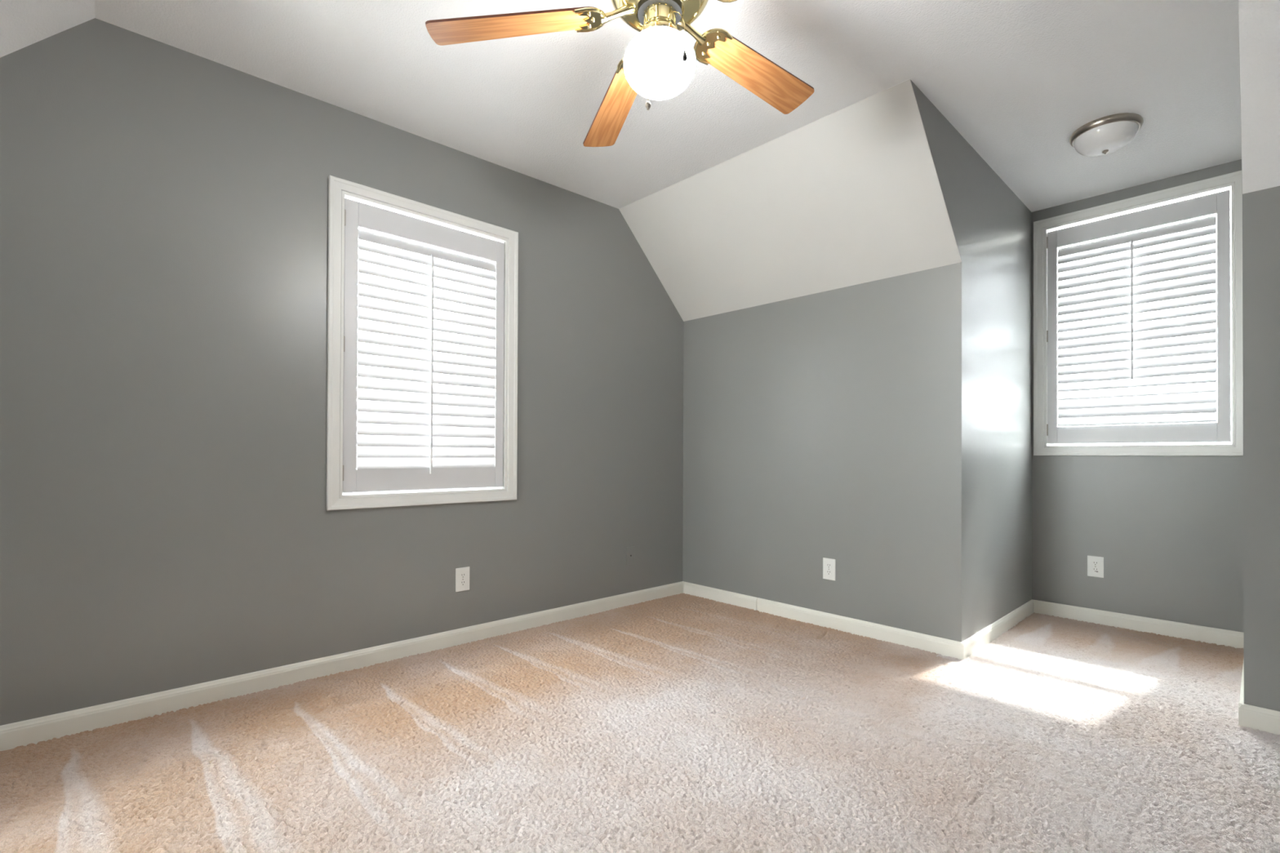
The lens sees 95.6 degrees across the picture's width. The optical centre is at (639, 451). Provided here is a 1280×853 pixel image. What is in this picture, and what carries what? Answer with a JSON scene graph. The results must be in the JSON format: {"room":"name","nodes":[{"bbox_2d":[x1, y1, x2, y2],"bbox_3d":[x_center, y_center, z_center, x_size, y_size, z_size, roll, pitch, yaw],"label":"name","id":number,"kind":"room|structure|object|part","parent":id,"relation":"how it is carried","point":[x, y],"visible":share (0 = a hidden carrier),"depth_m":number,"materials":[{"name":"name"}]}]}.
{"room":"empty bedroom","nodes":[
{"label":"empty bedroom","id":0,"kind":"room"},
{"bbox_2d":[0,0,94,57],"bbox_3d":[-0.617,-1.302,0.186,0.624,0.841,4.900,1,-1,-43],"label":"ceiling","id":1,"kind":"structure","parent":0,"point":[23,23],"depth_m":1.91,"materials":[{"name":"white paint"}]},
{"bbox_2d":[0,17,683,725],"bbox_3d":[-1.125,-0.354,2.962,4.080,2.900,0.140,1,-1,-43],"label":"wall","id":2,"kind":"structure","parent":0,"point":[166,524],"depth_m":2.37,"materials":[{"name":"grey paint"}]},
{"bbox_2d":[0,581,682,751],"bbox_3d":[-1.055,0.968,2.917,3.740,0.096,0.014,1,-1,-43],"label":"baseboard","id":3,"kind":"structure","parent":2,"relation":"attached to","point":[33,731],"depth_m":2.46,"materials":[{"name":"white paint"}]},
{"bbox_2d":[325,175,518,510],"bbox_3d":[-1.092,-0.486,2.980,0.966,1.500,0.162,1,-1,-43],"label":"window","id":4,"kind":"structure","parent":2,"relation":"in","point":[335,500],"depth_m":2.81,"materials":[{"name":"white paint"}]},
{"bbox_3d":[-1.123,-0.153,3.004,0.823,0.704,0.024,1,-1,-43],"label":"sash","id":5,"kind":"part","parent":4,"relation":"part of","materials":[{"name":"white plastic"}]},
{"bbox_2d":[342,198,504,493],"bbox_3d":[-1.059,-0.486,2.935,0.824,1.351,0.047,1,-1,-43],"label":"plantation shutter","id":6,"kind":"object","parent":4,"relation":"attached to","point":[391,446],"visible":0.99,"depth_m":2.90,"materials":[{"name":"white paint"}]},
{"bbox_3d":[-1.062,0.137,2.943,0.711,0.106,0.027,1,-1,-43],"label":"rail","id":7,"kind":"part","parent":6,"relation":"part of","materials":[{"name":"white paint"}]},
{"bbox_3d":[-1.057,-1.105,2.951,0.711,0.113,0.027,1,-1,-43],"label":"rail","id":8,"kind":"part","parent":6,"relation":"part of","materials":[{"name":"white paint"}]},
{"bbox_3d":[-1.047,-0.442,2.921,0.011,1.104,0.011,1,-1,-43],"label":"tilt rod","id":9,"kind":"part","parent":6,"relation":"part of","materials":[{"name":"white paint"}]},
{"bbox_3d":[-1.141,-0.818,3.030,0.823,0.704,0.024,1,-1,-43],"label":"sash","id":10,"kind":"part","parent":4,"relation":"part of","materials":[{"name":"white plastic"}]},
{"bbox_2d":[455,566,469,591],"bbox_3d":[-0.928,0.667,3.041,0.078,0.123,0.007,1,-1,-43],"label":"wall outlet","id":11,"kind":"object","parent":2,"relation":"attached to","point":[462,575],"visible":1,"depth_m":3.04,"materials":[{"name":"white plastic"}]},
{"bbox_2d":[459,580,466,586],"bbox_3d":[-0.927,0.686,3.039,0.033,0.028,0.002,1,-1,-43],"label":"receptacle","id":12,"kind":"object","parent":11,"relation":"attached to","point":[462,583],"depth_m":3.04,"materials":[{"name":"grey plastic"}]},
{"bbox_2d":[460,573,466,578],"bbox_3d":[-0.926,0.647,3.040,0.033,0.028,0.002,1,-1,-43],"label":"receptacle","id":13,"kind":"object","parent":11,"relation":"attached to","point":[463,575],"depth_m":3.04,"materials":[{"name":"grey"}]},
{"bbox_2d":[626,546,635,564],"bbox_3d":[-0.063,0.686,3.845,0.075,0.115,0.010,1,-1,-43],"label":"cable wall plate","id":14,"kind":"object","parent":2,"relation":"attached to","point":[630,551],"visible":1,"depth_m":3.84,"materials":[{"name":"grey paint"}]},
{"bbox_2d":[0,593,1279,852],"bbox_3d":[0.510,1.005,1.207,6.360,0.032,4.690,1,-1,-43],"label":"floor","id":15,"kind":"structure","parent":0,"point":[682,722],"depth_m":1.92,"materials":[{"name":"beige carpet"}]},
{"bbox_2d":[94,0,1241,212],"bbox_3d":[0.510,-1.612,1.237,6.502,0.222,4.900,1,-1,-43],"label":"ceiling","id":16,"kind":"structure","parent":0,"point":[1015,79],"depth_m":2.40,"materials":[{"name":"white paint"}]},
{"bbox_2d":[425,0,813,146],"bbox_3d":[0.094,-1.246,1.698,1.257,0.631,1.282,1,-1,-43],"label":"ceiling fan","id":17,"kind":"object","parent":16,"relation":"hanging from","point":[658,63],"visible":1,"depth_m":1.69,"materials":[{"name":"brown wood"}]},
{"bbox_3d":[-0.356,-1.229,1.671,0.497,0.006,0.131,-7,12,-2],"label":"blade","id":18,"kind":"part","parent":17,"relation":"part of","materials":[{"name":"brown wood"}]},
{"bbox_3d":[-0.084,-1.241,2.076,0.131,0.007,0.497,-13,-1,-21],"label":"blade","id":19,"kind":"part","parent":17,"relation":"part of","materials":[{"name":"brown wood"}]},
{"bbox_3d":[0.032,-1.100,1.609,0.002,0.293,0.061,0,0,18],"label":"pull chain","id":20,"kind":"part","parent":17,"relation":"part of","materials":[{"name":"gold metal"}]},
{"bbox_3d":[0.057,-1.119,1.685,0.209,0.154,0.209,1,-1,-43],"label":"lamp shade","id":21,"kind":"part","parent":17,"relation":"part of","materials":[{"name":"white glass"}]},
{"bbox_3d":[0.105,-1.175,1.621,0.002,0.143,0.062,1,0,-37],"label":"pull chain","id":22,"kind":"part","parent":17,"relation":"part of","materials":[{"name":"gold metal"}]},
{"bbox_3d":[0.386,-1.267,1.942,0.497,0.006,0.131,3,-14,-38],"label":"blade","id":23,"kind":"part","parent":17,"relation":"part of","materials":[{"name":"brown wood"}]},
{"bbox_2d":[1069,112,1143,156],"bbox_3d":[2.231,-1.489,2.784,0.276,0.124,0.276,1,-1,-43],"label":"dome ceiling light","id":24,"kind":"object","parent":16,"relation":"attached to","point":[1107,135],"visible":1,"depth_m":2.72,"materials":[{"name":"white glass"}]},
{"bbox_2d":[618,79,961,321],"bbox_3d":[0.673,-1.335,3.372,0.625,0.805,1.994,1,-1,-43],"label":"ceiling","id":25,"kind":"structure","parent":0,"point":[852,195],"depth_m":3.11,"materials":[{"name":"white paint"}]},
{"bbox_2d":[910,80,1031,641],"bbox_3d":[1.774,-0.342,3.114,1.875,2.900,0.120,1,-1,-43],"label":"wall","id":26,"kind":"structure","parent":0,"point":[992,227],"depth_m":3.16,"materials":[{"name":"grey paint"}]},
{"bbox_2d":[960,599,1033,659],"bbox_3d":[2.034,0.982,3.260,1.276,0.096,0.014,1,-1,-43],"label":"baseboard","id":27,"kind":"structure","parent":26,"relation":"attached to","point":[976,642],"depth_m":3.16,"materials":[{"name":"white paint"}]},
{"bbox_2d":[682,186,1279,711],"bbox_3d":[1.938,0.065,2.560,0.140,2.080,4.900,1,-1,-43],"label":"wall","id":28,"kind":"structure","parent":0,"point":[827,424],"depth_m":3.21,"materials":[{"name":"grey paint"}]},
{"bbox_2d":[682,581,964,659],"bbox_3d":[0.940,0.980,3.509,0.014,0.096,1.869,1,-1,-43],"label":"baseboard","id":29,"kind":"structure","parent":28,"relation":"attached to","point":[944,646],"depth_m":3.31,"materials":[{"name":"white paint"}]},
{"bbox_2d":[822,557,835,580],"bbox_3d":[1.092,0.676,3.354,0.007,0.123,0.078,1,-1,-43],"label":"wall outlet","id":30,"kind":"object","parent":28,"relation":"attached to","point":[828,564],"visible":1,"depth_m":3.35,"materials":[{"name":"white plastic"}]},
{"bbox_2d":[826,569,831,575],"bbox_3d":[1.090,0.696,3.352,0.002,0.028,0.033,1,-1,-43],"label":"receptacle","id":31,"kind":"object","parent":30,"relation":"attached to","point":[828,572],"depth_m":3.35,"materials":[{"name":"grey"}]},
{"bbox_2d":[826,563,831,568],"bbox_3d":[1.091,0.657,3.352,0.002,0.028,0.033,1,-1,-43],"label":"receptacle","id":32,"kind":"object","parent":30,"relation":"attached to","point":[828,565],"depth_m":3.35,"materials":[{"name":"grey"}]},
{"bbox_2d":[1238,702,1279,735],"bbox_3d":[2.831,0.973,1.478,0.014,0.096,1.822,1,-1,-43],"label":"baseboard","id":33,"kind":"structure","parent":28,"relation":"attached to","point":[1255,717],"depth_m":2.10,"materials":[{"name":"white paint"}]},
{"bbox_2d":[1031,159,1244,632],"bbox_3d":[2.879,-0.336,3.406,0.140,2.900,1.197,1,-1,-43],"label":"wall","id":34,"kind":"structure","parent":0,"point":[1167,531],"depth_m":3.32,"materials":[{"name":"grey paint"}]},
{"bbox_2d":[1087,555,1103,577],"bbox_3d":[2.716,0.683,3.462,0.007,0.123,0.078,1,-1,-43],"label":"wall outlet","id":35,"kind":"object","parent":34,"relation":"attached to","point":[1095,564],"visible":1,"depth_m":3.46,"materials":[{"name":"white plastic"}]},
{"bbox_2d":[1092,567,1098,572],"bbox_3d":[2.714,0.703,3.460,0.002,0.028,0.033,1,-1,-43],"label":"receptacle","id":36,"kind":"object","parent":35,"relation":"attached to","point":[1094,569],"depth_m":3.46,"materials":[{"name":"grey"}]},
{"bbox_2d":[1092,560,1098,565],"bbox_3d":[2.714,0.664,3.461,0.002,0.028,0.033,1,-1,-43],"label":"receptacle","id":37,"kind":"object","parent":35,"relation":"attached to","point":[1094,562],"depth_m":3.46,"materials":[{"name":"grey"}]},
{"bbox_2d":[1033,170,1243,456],"bbox_3d":[2.876,-0.721,3.400,0.162,1.486,0.936,1,-1,-43],"label":"window","id":38,"kind":"structure","parent":34,"relation":"in","point":[1234,447],"depth_m":3.30,"materials":[{"name":"white paint"}]},
{"bbox_2d":[1046,189,1231,444],"bbox_3d":[2.839,-0.718,3.361,0.052,1.332,0.812,1,-1,-43],"label":"plantation shutter","id":39,"kind":"object","parent":38,"relation":"attached to","point":[1215,407],"visible":1,"depth_m":3.32,"materials":[{"name":"white paint"}]},
{"bbox_3d":[2.831,-0.819,3.341,0.011,0.805,0.011,1,-1,-43],"label":"tilt rod","id":40,"kind":"part","parent":39,"relation":"part of","materials":[{"name":"white paint"}]},
{"bbox_3d":[2.848,-1.330,3.368,0.027,0.109,0.705,1,-1,-43],"label":"rail","id":41,"kind":"part","parent":39,"relation":"part of","materials":[{"name":"white paint"}]},
{"bbox_3d":[2.843,-0.105,3.359,0.027,0.105,0.705,1,-1,-43],"label":"rail","id":42,"kind":"part","parent":39,"relation":"part of","materials":[{"name":"white paint"}]},
{"bbox_3d":[2.908,-0.389,3.419,0.024,0.698,0.812,1,-1,-43],"label":"sash","id":43,"kind":"part","parent":38,"relation":"part of","materials":[{"name":"white plastic"}]},
{"bbox_3d":[2.933,-1.046,3.444,0.024,0.698,0.812,1,-1,-43],"label":"sash","id":44,"kind":"part","parent":38,"relation":"part of","materials":[{"name":"white plastic"}]},
{"bbox_2d":[1032,600,1244,648],"bbox_3d":[2.817,0.986,3.345,0.014,0.096,0.957,1,-1,-43],"label":"baseboard","id":45,"kind":"structure","parent":34,"relation":"attached to","point":[1235,639],"depth_m":3.29,"materials":[{"name":"white paint"}]},
{"bbox_2d":[1238,24,1244,619],"bbox_3d":[2.508,-0.345,2.325,1.875,2.900,0.120,1,-1,-43],"label":"wall","id":46,"kind":"structure","parent":0,"point":[1238,24],"depth_m":2.14,"materials":[{"name":"grey paint"}]},
{"bbox_2d":[1239,657,1244,711],"bbox_3d":[2.677,0.980,2.570,1.276,0.096,0.014,1,-1,-43],"label":"baseboard","id":47,"kind":"structure","parent":46,"relation":"attached to","point":[1242,691],"depth_m":2.26,"materials":[{"name":"white paint"}]},
{"bbox_2d":[1238,0,1279,194],"bbox_3d":[2.673,-1.325,1.233,0.613,0.767,1.948,1,-1,-43],"label":"ceiling","id":48,"kind":"structure","parent":0,"point":[1259,20],"depth_m":1.95,"materials":[{"name":"white paint"}]}
]}

